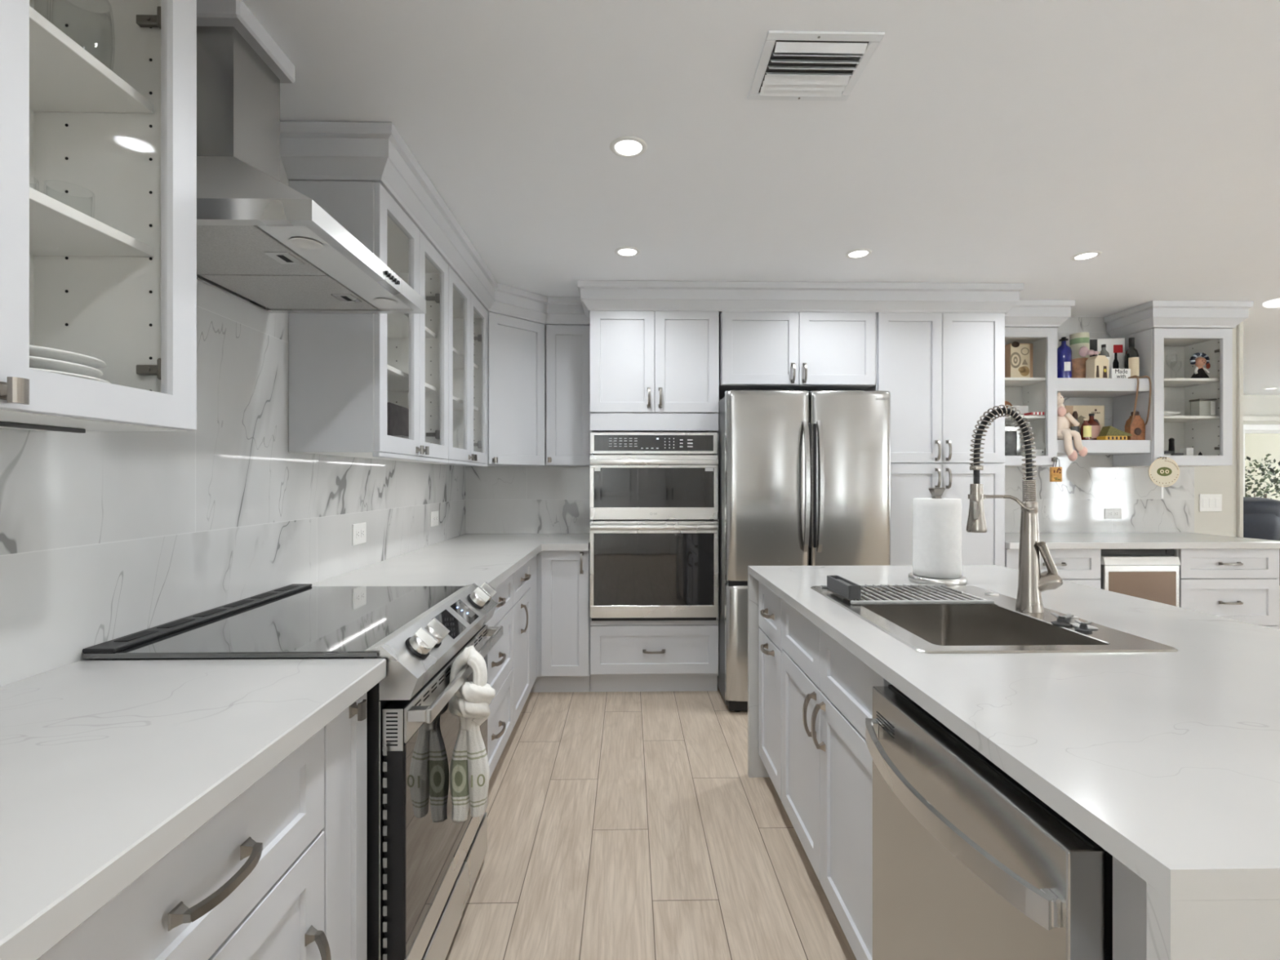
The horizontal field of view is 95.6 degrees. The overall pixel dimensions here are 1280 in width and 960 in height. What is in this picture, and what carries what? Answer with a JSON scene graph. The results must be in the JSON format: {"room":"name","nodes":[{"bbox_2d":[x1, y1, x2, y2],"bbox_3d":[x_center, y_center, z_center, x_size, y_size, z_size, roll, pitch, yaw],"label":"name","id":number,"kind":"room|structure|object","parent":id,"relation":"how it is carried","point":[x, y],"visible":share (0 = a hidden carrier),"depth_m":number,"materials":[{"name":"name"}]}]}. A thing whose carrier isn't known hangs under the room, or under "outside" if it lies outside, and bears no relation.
{"room":"kitchen","nodes":[
{"label":"kitchen","id":0,"kind":"room"},
{"bbox_2d":[444,686,856,959],"bbox_3d":[4.676,1.340,2.394,11.955,0.100,11.200,0,0,-1],"label":"floor","id":1,"kind":"structure","parent":0,"point":[622,825],"depth_m":2.03,"materials":[{"name":"brown wood"}]},
{"bbox_2d":[37,727,331,959],"bbox_3d":[-0.840,0.854,0.751,0.631,0.872,0.575,0,0,-1],"label":"base cabinet","id":2,"kind":"object","parent":1,"relation":"on","point":[247,884],"visible":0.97,"depth_m":0.82,"materials":[{"name":"white paint"}]},
{"bbox_2d":[82,582,502,959],"bbox_3d":[-0.815,0.813,1.601,0.718,0.953,0.762,0,0,-1],"label":"range","id":3,"kind":"object","parent":1,"relation":"on","point":[424,865],"visible":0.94,"depth_m":1.36,"materials":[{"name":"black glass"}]},
{"bbox_2d":[82,586,463,659],"bbox_3d":[-0.867,0.369,1.600,0.614,0.014,0.762,0,0,-1],"label":"cooktop","id":4,"kind":"object","parent":3,"relation":"in","point":[286,622],"depth_m":1.42,"materials":[{"name":"black glass"}]},
{"bbox_2d":[448,644,495,822],"bbox_3d":[-0.448,0.675,1.552,0.122,0.464,0.116,0,0,-29],"label":"kitchen towel","id":5,"kind":"object","parent":3,"relation":"hanging from","point":[469,775],"visible":0.95,"depth_m":1.53,"materials":[{"name":"white fabric"}]},
{"bbox_2d":[320,693,366,959],"bbox_3d":[-0.852,0.854,1.125,0.622,0.872,0.167,0,0,-1],"label":"base cabinet","id":6,"kind":"object","parent":1,"relation":"on","point":[344,829],"visible":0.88,"depth_m":1.14,"materials":[{"name":"white paint"}]},
{"bbox_2d":[484,573,513,780],"bbox_3d":[-0.872,0.854,2.363,0.631,0.872,0.760,0,0,-1],"label":"base cabinet","id":7,"kind":"object","parent":1,"relation":"on","point":[500,656],"visible":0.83,"depth_m":2.51,"materials":[{"name":"white paint"}]},
{"bbox_2d":[512,560,530,727],"bbox_3d":[-0.885,0.854,2.995,0.631,0.872,0.495,0,0,-1],"label":"base cabinet","id":8,"kind":"object","parent":1,"relation":"on","point":[522,577],"visible":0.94,"depth_m":2.98,"materials":[{"name":"white paint"}]},
{"bbox_2d":[530,548,590,692],"bbox_3d":[-0.760,0.854,3.671,0.907,0.872,0.840,0,0,-1],"label":"base cabinet","id":9,"kind":"object","parent":1,"relation":"on","point":[560,580],"visible":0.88,"depth_m":3.47,"materials":[{"name":"white paint"}]},
{"bbox_2d":[311,533,590,589],"bbox_3d":[-0.750,0.396,3.039,0.909,0.040,2.111,0,0,-1],"label":"countertop","id":10,"kind":"structure","parent":9,"relation":"on","point":[465,559],"depth_m":2.69,"materials":[{"name":"white stone"}]},
{"bbox_2d":[590,311,719,692],"bbox_3d":[0.081,0.134,3.769,0.775,2.312,0.666,0,0,-1],"label":"tall cabinet","id":11,"kind":"object","parent":1,"relation":"on","point":[651,371],"visible":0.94,"depth_m":3.48,"materials":[{"name":"white paint"}]},
{"bbox_2d":[590,432,718,621],"bbox_3d":[0.078,0.275,3.684,0.758,1.120,0.597,0,0,-1],"label":"wall oven","id":12,"kind":"object","parent":11,"relation":"in","point":[654,496],"visible":1,"depth_m":3.44,"materials":[{"name":"grey metal"}]},
{"bbox_2d":[577,280,1024,320],"bbox_3d":[0.951,-1.089,3.721,2.649,0.158,0.598,0,0,-1],"label":"trim","id":13,"kind":"structure","parent":11,"relation":"on","point":[595,295],"depth_m":3.44,"materials":[{"name":"white paint"}]},
{"bbox_2d":[758,581,782,799],"bbox_3d":[0.796,0.850,2.319,0.636,0.880,0.370,0,0,-1],"label":"base cabinet","id":14,"kind":"object","parent":1,"relation":"on","point":[770,648],"visible":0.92,"depth_m":2.32,"materials":[{"name":"white paint"}]},
{"bbox_2d":[717,390,890,711],"bbox_3d":[0.923,0.395,3.597,0.914,1.790,0.964,0,0,-1],"label":"fridge","id":15,"kind":"object","parent":1,"relation":"on","point":[804,477],"visible":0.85,"depth_m":3.18,"materials":[{"name":"grey metal"}]},
{"bbox_2d":[781,599,890,959],"bbox_3d":[0.808,0.850,1.705,0.636,0.880,0.853,0,0,-1],"label":"base cabinet","id":16,"kind":"object","parent":1,"relation":"on","point":[827,691],"visible":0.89,"depth_m":1.61,"materials":[{"name":"white paint"}]},
{"bbox_2d":[865,312,1004,566],"bbox_3d":[1.815,0.135,3.804,0.782,2.310,0.666,0,0,-1],"label":"pantry cabinet","id":17,"kind":"object","parent":1,"relation":"on","point":[941,372],"visible":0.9,"depth_m":3.51,"materials":[{"name":"white paint"}]},
{"bbox_2d":[865,684,1112,959],"bbox_3d":[0.773,0.854,0.988,0.654,0.872,0.564,0,0,-1],"label":"dishwasher","id":18,"kind":"object","parent":1,"relation":"on","point":[969,863],"visible":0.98,"depth_m":0.91,"materials":[{"name":"silver metal"}]},
{"bbox_2d":[747,564,1279,959],"bbox_3d":[1.045,0.833,1.564,1.107,0.914,1.985,0,0,-1],"label":"countertop","id":19,"kind":"structure","parent":1,"relation":"on","point":[1169,762],"depth_m":0.89,"materials":[{"name":"white stone"}]},
{"bbox_2d":[908,487,966,585],"bbox_3d":[1.097,0.202,2.147,0.192,0.348,0.192,0,0,-1],"label":"paper towel holder","id":20,"kind":"object","parent":19,"relation":"on","point":[936,492],"visible":0.48,"depth_m":2.09,"materials":[{"name":"metal"}]},
{"bbox_2d":[912,497,961,578],"bbox_3d":[1.097,0.210,2.147,0.163,0.282,0.163,0,0,-1],"label":"paper towel roll","id":21,"kind":"object","parent":20,"relation":"on","point":[936,522],"visible":0.98,"depth_m":2.08,"materials":[{"name":"paper"}]},
{"bbox_2d":[810,585,1177,653],"bbox_3d":[0.891,0.483,1.655,0.582,0.234,0.783,0,0,-1],"label":"sink","id":22,"kind":"object","parent":19,"relation":"in","point":[997,627],"visible":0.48,"depth_m":1.66,"materials":[{"name":"metal"}]},
{"bbox_2d":[821,584,994,604],"bbox_3d":[0.843,0.366,1.871,0.430,0.011,0.279,0,0,-1],"label":"drying rack","id":23,"kind":"object","parent":22,"relation":"on","point":[948,595],"visible":0.91,"depth_m":1.82,"materials":[{"name":"grey metal"}]},
{"bbox_2d":[826,575,861,599],"bbox_3d":[0.644,0.339,1.843,0.038,0.042,0.190,0,0,-1],"label":"sponge caddy","id":24,"kind":"object","parent":23,"relation":"on","point":[852,592],"visible":1,"depth_m":1.80,"materials":[{"name":"grey plastic"}]},
{"bbox_2d":[856,588,1108,645],"bbox_3d":[0.860,0.487,1.654,0.406,0.226,0.693,0,0,-1],"label":"basin","id":25,"kind":"object","parent":22,"relation":"in","point":[996,624],"depth_m":1.81,"materials":[{"name":"metal"}]},
{"bbox_2d":[965,404,1062,613],"bbox_3d":[1.060,0.078,1.647,0.257,0.586,0.081,0,0,-1],"label":"faucet","id":26,"kind":"object","parent":19,"relation":"on","point":[1031,582],"visible":1,"depth_m":1.64,"materials":[{"name":"silver metal"}]},
{"bbox_2d":[1004,548,1101,588],"bbox_3d":[2.503,0.854,3.818,0.588,0.872,0.666,0,0,-1],"label":"base cabinet","id":27,"kind":"object","parent":1,"relation":"on","point":[1082,566],"visible":0.15,"depth_m":3.52,"materials":[{"name":"white paint"}]},
{"bbox_2d":[1004,532,1279,549],"bbox_3d":[3.081,0.396,3.834,1.746,0.040,0.674,0,0,-1],"label":"countertop","id":28,"kind":"structure","parent":27,"relation":"on","point":[1054,540],"depth_m":3.59,"materials":[{"name":"white stone"}]},
{"bbox_2d":[1112,856,1146,959],"bbox_3d":[0.576,0.850,0.642,0.022,0.880,0.105,0,0,-1],"label":"filler panel","id":29,"kind":"object","parent":1,"relation":"on","point":[1129,889],"visible":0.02,"depth_m":0.67,"materials":[{"name":"white paint"}]},
{"bbox_2d":[1098,549,1181,607],"bbox_3d":[3.041,0.856,3.839,0.482,0.868,0.645,0,0,-1],"label":"under-counter appliance","id":30,"kind":"object","parent":1,"relation":"on","point":[1152,575],"visible":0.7,"depth_m":3.52,"materials":[{"name":"silver metal"}]},
{"bbox_2d":[1173,548,1279,630],"bbox_3d":[3.600,0.854,3.840,0.630,0.872,0.666,0,0,-1],"label":"base cabinet","id":31,"kind":"object","parent":1,"relation":"on","point":[1241,584],"visible":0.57,"depth_m":3.55,"materials":[{"name":"white paint"}]},
{"bbox_2d":[1243,497,1279,540],"bbox_3d":[6.421,0.736,6.511,1.059,1.108,0.938,0,0,-1],"label":"recliner","id":32,"kind":"object","parent":1,"relation":"on","point":[1261,516],"visible":0.12,"depth_m":6.07,"materials":[{"name":"blue leather"}]},
{"bbox_3d":[-0.828,0.854,0.151,0.631,0.872,0.616,0,0,-1],"label":"cabinet","id":33,"kind":"object","parent":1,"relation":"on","visible":0},
{"bbox_2d":[0,658,386,959],"bbox_3d":[-0.838,0.396,0.531,0.634,0.040,1.376,0,0,-1],"label":"countertop","id":34,"kind":"structure","parent":33,"relation":"on","point":[107,767],"depth_m":0.79,"materials":[{"name":"white stone"}]},
{"bbox_2d":[241,0,1279,395],"bbox_3d":[4.676,-1.230,2.394,11.955,0.120,11.200,0,0,-1],"label":"ceiling","id":35,"kind":"structure","parent":0,"point":[979,141],"depth_m":1.99,"materials":[{"name":"paint"}]},
{"bbox_2d":[614,246,639,257],"bbox_3d":[-0.065,-1.167,2.974,0.132,0.006,0.132,0,0,-1],"label":"recessed light","id":36,"kind":"object","parent":35,"relation":"in","point":[626,251],"visible":1,"depth_m":2.97,"materials":[{"name":"white plastic"}]},
{"bbox_2d":[609,135,647,157],"bbox_3d":[-0.041,-1.167,2.040,0.132,0.006,0.132,0,0,-1],"label":"recessed light","id":37,"kind":"object","parent":35,"relation":"in","point":[628,146],"visible":1,"depth_m":2.03,"materials":[{"name":"white plastic"}]},
{"bbox_2d":[746,30,884,101],"bbox_3d":[0.484,-1.160,1.647,0.307,0.019,0.270,0,0,-1],"label":"ceiling vent","id":38,"kind":"object","parent":35,"relation":"in","point":[793,65],"visible":1,"depth_m":1.63,"materials":[{"name":"grey plastic"}]},
{"bbox_2d":[844,248,871,258],"bbox_3d":[1.127,-1.167,2.998,0.132,0.006,0.132,0,0,-1],"label":"recessed light","id":39,"kind":"object","parent":35,"relation":"in","point":[861,252],"visible":1,"depth_m":2.99,"materials":[{"name":"white plastic"}]},
{"bbox_2d":[1070,250,1102,260],"bbox_3d":[2.324,-1.167,3.027,0.132,0.006,0.132,0,0,-1],"label":"recessed light","id":40,"kind":"object","parent":35,"relation":"in","point":[1091,254],"visible":1,"depth_m":3.02,"materials":[{"name":"white plastic"}]},
{"bbox_2d":[545,324,1236,537],"bbox_3d":[1.551,0.060,4.227,5.580,2.460,0.150,0,0,-1],"label":"wall","id":41,"kind":"structure","parent":0,"point":[1222,480],"depth_m":4.21,"materials":[{"name":"beige paint"}]},
{"bbox_2d":[545,324,590,466],"bbox_3d":[-0.464,-0.551,3.918,0.308,0.913,0.347,0,0,-1],"label":"upper cabinet","id":42,"kind":"object","parent":41,"relation":"attached to","point":[567,347],"visible":0.91,"depth_m":3.78,"materials":[{"name":"white paint"}]},
{"bbox_2d":[719,311,875,399],"bbox_3d":[0.951,-0.795,3.787,0.940,0.450,0.666,0,0,-1],"label":"upper cabinet","id":43,"kind":"object","parent":41,"relation":"attached to","point":[805,351],"visible":0.98,"depth_m":3.50,"materials":[{"name":"white paint"}]},
{"bbox_2d":[465,317,1194,533],"bbox_3d":[1.386,-0.390,4.144,5.228,1.560,0.010,0,0,-1],"label":"backsplash","id":44,"kind":"structure","parent":41,"relation":"attached to","point":[499,499],"depth_m":4.17,"materials":[{"name":"stone"}]},
{"bbox_2d":[1003,327,1057,466],"bbox_3d":[2.481,-0.551,3.979,0.551,0.913,0.352,0,0,-1],"label":"upper cabinet","id":45,"kind":"object","parent":41,"relation":"attached to","point":[1039,393],"visible":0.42,"depth_m":3.88,"materials":[{"name":"white paint"}]},
{"bbox_2d":[1004,426,1021,455],"bbox_3d":[2.541,-0.241,3.991,0.150,0.255,0.018,0,0,-1],"label":"picture frame","id":46,"kind":"object","parent":45,"relation":"in","point":[1012,440],"visible":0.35,"depth_m":3.99,"materials":[{"name":"metal"}]},
{"bbox_2d":[1004,431,1016,455],"bbox_3d":[2.541,-0.241,3.989,0.086,0.187,0.001,0,0,-1],"label":"photo","id":47,"kind":"object","parent":46,"relation":"attached to","point":[1010,436],"depth_m":3.99},
{"bbox_2d":[1004,341,1032,377],"bbox_3d":[2.595,-0.814,3.997,0.161,0.256,0.092,0,0,-1],"label":"box","id":48,"kind":"object","parent":45,"relation":"on","point":[1018,357],"visible":0.9,"depth_m":3.95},
{"bbox_2d":[1010,344,1030,377],"bbox_3d":[2.588,-0.808,3.952,0.133,0.229,0.001,0,0,-1],"label":"picture","id":49,"kind":"object","parent":48,"relation":"attached to","point":[1020,353],"depth_m":3.95},
{"bbox_2d":[1004,415,1045,422],"bbox_3d":[2.480,-0.423,4.013,0.511,0.018,0.266,0,0,-1],"label":"shelf","id":50,"kind":"object","parent":45,"relation":"attached to","point":[1030,418],"depth_m":3.93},
{"bbox_2d":[1004,377,1045,386],"bbox_3d":[2.480,-0.676,4.013,0.511,0.018,0.266,0,0,-1],"label":"shelf","id":51,"kind":"object","parent":45,"relation":"attached to","point":[1009,381],"depth_m":3.94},
{"bbox_2d":[1004,299,1075,327],"bbox_3d":[2.515,-1.089,3.957,0.617,0.158,0.388,0,0,-1],"label":"trim","id":52,"kind":"structure","parent":45,"relation":"on","point":[1026,313],"depth_m":3.78,"materials":[{"name":"white paint"}]},
{"bbox_2d":[1049,457,1062,481],"bbox_3d":[2.727,-0.069,3.807,0.070,0.161,0.027,0,0,-1],"label":"hanging ornament","id":53,"kind":"object","parent":45,"relation":"hanging from","point":[1055,473],"visible":1,"depth_m":3.80,"materials":[{"name":"orange wood"}]},
{"bbox_2d":[1057,377,1149,397],"bbox_3d":[3.079,-0.635,4.016,0.641,0.086,0.308,0,0,-1],"label":"floating shelf","id":54,"kind":"object","parent":41,"relation":"attached to","point":[1067,387],"visible":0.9,"depth_m":3.86,"materials":[{"name":"white paint"}]},
{"bbox_2d":[1057,337,1071,377],"bbox_3d":[2.877,-0.823,3.943,0.092,0.290,0.092,0,0,-1],"label":"liquor bottle","id":55,"kind":"object","parent":54,"relation":"on","point":[1064,351],"visible":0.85,"depth_m":3.91,"materials":[{"name":"blue glass"}]},
{"bbox_2d":[1069,332,1089,377],"bbox_3d":[3.055,-0.846,4.037,0.111,0.335,0.111,0,0,-1],"label":"tube","id":56,"kind":"object","parent":54,"relation":"on","point":[1077,340],"visible":0.67,"depth_m":4.00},
{"bbox_2d":[1071,357,1088,377],"bbox_3d":[3.055,-0.758,4.037,0.111,0.160,0.111,0,0,-1],"label":"jar","id":57,"kind":"object","parent":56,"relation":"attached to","point":[1078,364],"depth_m":4.00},
{"bbox_2d":[1085,355,1108,377],"bbox_3d":[3.081,-0.756,3.912,0.124,0.155,0.062,0,0,-15],"label":"box","id":58,"kind":"object","parent":54,"relation":"on","point":[1096,366],"visible":0.95,"depth_m":3.89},
{"bbox_2d":[1089,337,1124,377],"bbox_3d":[3.234,-0.828,4.060,0.230,0.300,0.091,0,0,5],"label":"gift box","id":59,"kind":"object","parent":54,"relation":"on","point":[1115,348],"visible":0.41,"depth_m":4.01,"materials":[{"name":"white cardboard"}]},
{"bbox_2d":[1124,337,1139,377],"bbox_3d":[3.337,-0.821,3.942,0.078,0.286,0.078,0,0,-1],"label":"wine bottle","id":60,"kind":"object","parent":54,"relation":"on","point":[1131,359],"visible":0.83,"depth_m":3.92,"materials":[{"name":"black glass"}]},
{"bbox_2d":[1057,440,1150,454],"bbox_3d":[3.079,-0.223,4.016,0.641,0.086,0.308,0,0,-1],"label":"floating shelf","id":61,"kind":"object","parent":41,"relation":"attached to","point":[1094,446],"visible":0.72,"depth_m":3.86,"materials":[{"name":"white paint"}]},
{"bbox_2d":[1057,391,1087,461],"bbox_3d":[2.850,-0.357,3.849,0.183,0.466,0.115,0,0,41],"label":"rabbit","id":62,"kind":"object","parent":61,"relation":"on","point":[1064,433],"visible":0.91,"depth_m":3.84},
{"bbox_2d":[1057,405,1104,439],"bbox_3d":[3.109,-0.394,4.097,0.280,0.255,0.082,0,0,-1],"label":"picture","id":63,"kind":"object","parent":61,"relation":"on","point":[1083,411],"visible":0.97,"depth_m":4.06,"materials":[{"name":"beige paper"}]},
{"bbox_2d":[1080,417,1091,439],"bbox_3d":[3.010,-0.341,3.923,0.062,0.150,0.063,0,0,-1],"label":"liquor bottle","id":64,"kind":"object","parent":61,"relation":"on","point":[1085,428],"visible":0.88,"depth_m":3.90,"materials":[{"name":"orange glass"}]},
{"bbox_2d":[1087,413,1100,439],"bbox_3d":[3.111,-0.361,4.001,0.096,0.190,0.096,0,0,-1],"label":"liquor bottle","id":65,"kind":"object","parent":61,"relation":"on","point":[1095,427],"visible":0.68,"depth_m":3.96,"materials":[{"name":"orange glass"}]},
{"bbox_2d":[1097,426,1132,439],"bbox_3d":[3.190,-0.314,3.904,0.185,0.095,0.077,0,0,-1],"label":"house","id":66,"kind":"structure","parent":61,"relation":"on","point":[1107,433],"depth_m":3.87,"materials":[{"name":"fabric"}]},
{"bbox_2d":[1124,375,1151,439],"bbox_3d":[3.333,-0.481,3.901,0.136,0.431,0.097,0,0,-1],"label":"canteen","id":67,"kind":"object","parent":61,"relation":"on","point":[1135,425],"visible":0.96,"depth_m":3.90,"materials":[{"name":"brown leather"}]},
{"bbox_2d":[1112,328,1232,466],"bbox_3d":[3.669,-0.551,4.003,0.534,0.913,0.352,0,0,-1],"label":"upper cabinet","id":68,"kind":"object","parent":41,"relation":"attached to","point":[1211,436],"visible":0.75,"depth_m":3.95,"materials":[{"name":"white paint"}]},
{"bbox_2d":[1147,457,1179,498],"bbox_3d":[3.446,-0.015,3.816,0.208,0.274,0.013,0,0,-1],"label":"fan","id":69,"kind":"object","parent":68,"relation":"hanging from","point":[1163,472],"visible":1,"depth_m":3.82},
{"bbox_2d":[1149,457,1179,487],"bbox_3d":[3.446,-0.052,3.817,0.202,0.196,0.001,0,0,-1],"label":"print","id":70,"kind":"object","parent":69,"relation":"attached to","point":[1163,472],"depth_m":3.82},
{"bbox_2d":[1103,300,1253,338],"bbox_3d":[3.669,-1.089,3.980,0.672,0.158,0.388,0,0,-1],"label":"trim","id":71,"kind":"structure","parent":68,"relation":"on","point":[1153,313],"depth_m":3.81,"materials":[{"name":"white paint"}]},
{"bbox_2d":[1164,415,1219,422],"bbox_3d":[3.670,-0.423,4.037,0.495,0.018,0.266,0,0,-1],"label":"shelf","id":72,"kind":"object","parent":68,"relation":"attached to","point":[1166,418],"depth_m":3.92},
{"bbox_2d":[1164,377,1219,386],"bbox_3d":[3.670,-0.676,4.037,0.495,0.018,0.266,0,0,-1],"label":"shelf","id":73,"kind":"object","parent":68,"relation":"attached to","point":[1168,382],"depth_m":3.96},
{"bbox_2d":[1189,352,1210,377],"bbox_3d":[3.812,-0.777,3.955,0.102,0.183,0.100,0,0,44],"label":"doll","id":74,"kind":"object","parent":68,"relation":"on","point":[1199,371],"visible":1,"depth_m":3.94,"materials":[{"name":"fabric"}]},
{"bbox_2d":[1189,398,1217,415],"bbox_3d":[3.840,-0.491,3.963,0.121,0.118,0.078,0,0,-1],"label":"glass canister","id":75,"kind":"object","parent":68,"relation":"on","point":[1200,406],"visible":0.9,"depth_m":3.93,"materials":[{"name":"clear glass"}]},
{"bbox_2d":[1199,493,1222,511],"bbox_3d":[4.127,0.165,4.199,0.165,0.125,0.008,0,0,-1],"label":"light switch","id":76,"kind":"object","parent":41,"relation":"attached to","point":[1207,502],"visible":1,"depth_m":4.20,"materials":[{"name":"white plastic"}]},
{"bbox_2d":[1236,320,1243,537],"bbox_3d":[4.336,0.060,4.280,0.032,2.460,0.185,0,0,-1],"label":"trim","id":77,"kind":"structure","parent":41,"relation":"attached to","point":[1240,326],"depth_m":4.19,"materials":[{"name":"beige paint"}]},
{"bbox_2d":[1243,395,1279,431],"bbox_3d":[4.564,0.060,7.953,11.955,2.460,0.120,0,0,-1],"label":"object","id":78,"kind":"structure","parent":0,"point":[1253,405],"depth_m":7.97,"materials":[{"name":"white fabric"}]},
{"bbox_2d":[1243,424,1279,497],"bbox_3d":[9.162,0.265,7.974,1.920,2.050,0.022,0,0,-1],"label":"trim","id":79,"kind":"structure","parent":78,"relation":"attached to","point":[1246,427],"depth_m":7.95,"materials":[{"name":"white wood"}]},
{"bbox_2d":[1244,433,1279,500],"bbox_3d":[9.787,0.065,10.773,5.000,2.750,5.250,0,0,-1],"label":"wall","id":80,"kind":"structure","parent":0,"point":[1257,446],"depth_m":11.36,"materials":[{"name":"beige paint"}]},
{"bbox_3d":[-1.251,0.060,2.275,0.100,2.460,11.200,0,0,-1],"label":"wall","id":81,"kind":"structure","parent":0,"visible":0},
{"bbox_2d":[0,0,196,431],"bbox_3d":[-0.993,-0.551,0.751,0.330,0.913,0.762,0,0,-1],"label":"upper cabinet","id":82,"kind":"object","parent":81,"relation":"attached to","point":[115,285],"visible":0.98,"depth_m":1.10,"materials":[{"name":"white paint"}]},
{"bbox_2d":[0,421,85,433],"bbox_3d":[-1.029,-0.091,0.755,0.012,0.008,0.650,0,0,-1],"label":"light","id":83,"kind":"object","parent":82,"relation":"attached to","point":[2,424],"visible":1,"depth_m":1.00,"materials":[{"name":"grey plastic"}]},
{"bbox_2d":[29,5,153,113],"bbox_3d":[-1.036,-0.711,0.749,0.226,0.018,0.722,0,0,-1],"label":"shelf","id":84,"kind":"object","parent":82,"relation":"attached to","point":[64,77],"depth_m":1.02,"materials":[{"name":"wood"}]},
{"bbox_2d":[29,186,153,257],"bbox_3d":[-1.036,-0.436,0.749,0.226,0.018,0.722,0,0,-1],"label":"shelf","id":85,"kind":"object","parent":82,"relation":"attached to","point":[56,229],"depth_m":1.02,"materials":[{"name":"wood"}]},
{"bbox_2d":[0,156,465,686],"bbox_3d":[-1.190,-0.390,1.967,0.010,1.560,4.260,0,0,-1],"label":"backsplash","id":86,"kind":"structure","parent":81,"relation":"attached to","point":[105,535],"depth_m":1.56,"materials":[{"name":"stone"}]},
{"bbox_2d":[196,26,426,313],"bbox_3d":[-0.923,-0.823,1.520,0.501,0.582,0.670,0,0,-1],"label":"range hood","id":87,"kind":"object","parent":81,"relation":"attached to","point":[262,242],"visible":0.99,"depth_m":1.43,"materials":[{"name":"metal"}]},
{"bbox_2d":[196,0,294,83],"bbox_3d":[-1.071,-1.142,1.515,0.207,0.054,0.243,0,0,-1],"label":"trim","id":88,"kind":"structure","parent":87,"relation":"attached to","point":[224,13],"depth_m":1.44,"materials":[{"name":"white paint"}]},
{"bbox_2d":[352,522,366,545],"bbox_3d":[-1.190,0.228,2.467,0.008,0.088,0.117,0,0,-1],"label":"wall outlet","id":89,"kind":"object","parent":81,"relation":"attached to","point":[359,530],"visible":1,"depth_m":2.46,"materials":[{"name":"white plastic"}]},
{"bbox_2d":[288,180,448,462],"bbox_3d":[-1.025,-0.543,2.333,0.330,0.929,0.753,0,0,-1],"label":"upper cabinet","id":90,"kind":"object","parent":81,"relation":"attached to","point":[344,369],"visible":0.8,"depth_m":1.96,"materials":[{"name":"white paint"}]},
{"bbox_2d":[386,402,408,436],"bbox_3d":[-1.069,-0.212,2.424,0.140,0.196,0.230,0,0,-1],"label":"box","id":91,"kind":"object","parent":90,"relation":"in","point":[397,416],"visible":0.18,"depth_m":2.39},
{"bbox_2d":[386,313,435,337],"bbox_3d":[-1.059,-0.666,2.334,0.244,0.018,0.712,0,0,-1],"label":"shelf","id":92,"kind":"object","parent":90,"relation":"attached to","point":[397,324],"depth_m":2.51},
{"bbox_2d":[386,364,435,391],"bbox_3d":[-1.059,-0.419,2.334,0.244,0.018,0.712,0,0,-1],"label":"shelf","id":93,"kind":"object","parent":90,"relation":"attached to","point":[397,380],"depth_m":2.44,"materials":[{"name":"wood"}]},
{"bbox_2d":[280,120,590,324],"bbox_3d":[-0.817,-1.089,2.857,0.529,0.158,2.061,0,0,16],"label":"trim","id":94,"kind":"structure","parent":90,"relation":"on","point":[322,151],"depth_m":2.08,"materials":[{"name":"white paint"}]},
{"bbox_2d":[387,265,487,466],"bbox_3d":[-1.040,-0.543,3.090,0.330,0.929,0.750,0,0,-1],"label":"upper cabinet","id":95,"kind":"object","parent":81,"relation":"attached to","point":[467,317],"visible":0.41,"depth_m":3.21,"materials":[{"name":"white paint"}]},
{"bbox_2d":[453,347,478,368],"bbox_3d":[-1.074,-0.666,3.089,0.244,0.018,0.712,0,0,-1],"label":"shelf","id":96,"kind":"object","parent":95,"relation":"attached to","point":[458,357],"depth_m":3.21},
{"bbox_2d":[453,395,478,410],"bbox_3d":[-1.074,-0.419,3.089,0.244,0.018,0.712,0,0,-1],"label":"shelf","id":97,"kind":"object","parent":95,"relation":"attached to","point":[458,404],"depth_m":3.22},
{"bbox_2d":[436,311,546,466],"bbox_3d":[-0.917,-0.551,3.780,0.601,0.913,0.615,0,0,-1],"label":"upper cabinet","id":98,"kind":"object","parent":81,"relation":"attached to","point":[516,347],"visible":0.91,"depth_m":3.62,"materials":[{"name":"white paint"}]},
{"bbox_3d":[10.258,1.475,12.208,11.000,0.130,8.000,0,0,-1],"label":"ground","id":99,"kind":"structure","parent":0,"visible":0},
{"bbox_2d":[1244,453,1279,498],"bbox_3d":[9.763,0.510,9.168,0.746,1.843,0.760,0,0,-13],"label":"shrub","id":100,"kind":"object","parent":99,"relation":"on","point":[1277,481],"visible":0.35,"depth_m":9.10,"materials":[{"name":"green plant"}]},
{"bbox_3d":[-1.013,-0.125,0.945,0.240,0.022,0.240,0,0,-1],"label":"dinner plate","id":101,"kind":"object","parent":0,"visible":0},
{"bbox_3d":[-1.011,-0.141,0.949,0.234,0.021,0.234,0,0,-1],"label":"dinner plate","id":102,"kind":"object","parent":101,"relation":"on","visible":0},
{"bbox_2d":[29,367,110,382],"bbox_3d":[-1.013,-0.158,0.935,0.240,0.022,0.240,0,0,-1],"label":"dinner plate","id":103,"kind":"object","parent":102,"relation":"on","point":[45,370],"visible":0.06,"depth_m":0.92,"materials":[{"name":"white ceramic"}]},
{"bbox_2d":[29,355,102,377],"bbox_3d":[-1.011,-0.174,0.921,0.234,0.022,0.234,0,0,-1],"label":"dinner plate","id":104,"kind":"object","parent":103,"relation":"on","point":[34,362],"visible":0.2,"depth_m":0.91,"materials":[{"name":"white ceramic"}]},
{"bbox_2d":[29,344,106,368],"bbox_3d":[-1.013,-0.191,0.925,0.240,0.022,0.240,0,0,-1],"label":"dinner plate","id":105,"kind":"object","parent":104,"relation":"on","point":[34,350],"visible":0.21,"depth_m":0.92,"materials":[{"name":"white ceramic"}]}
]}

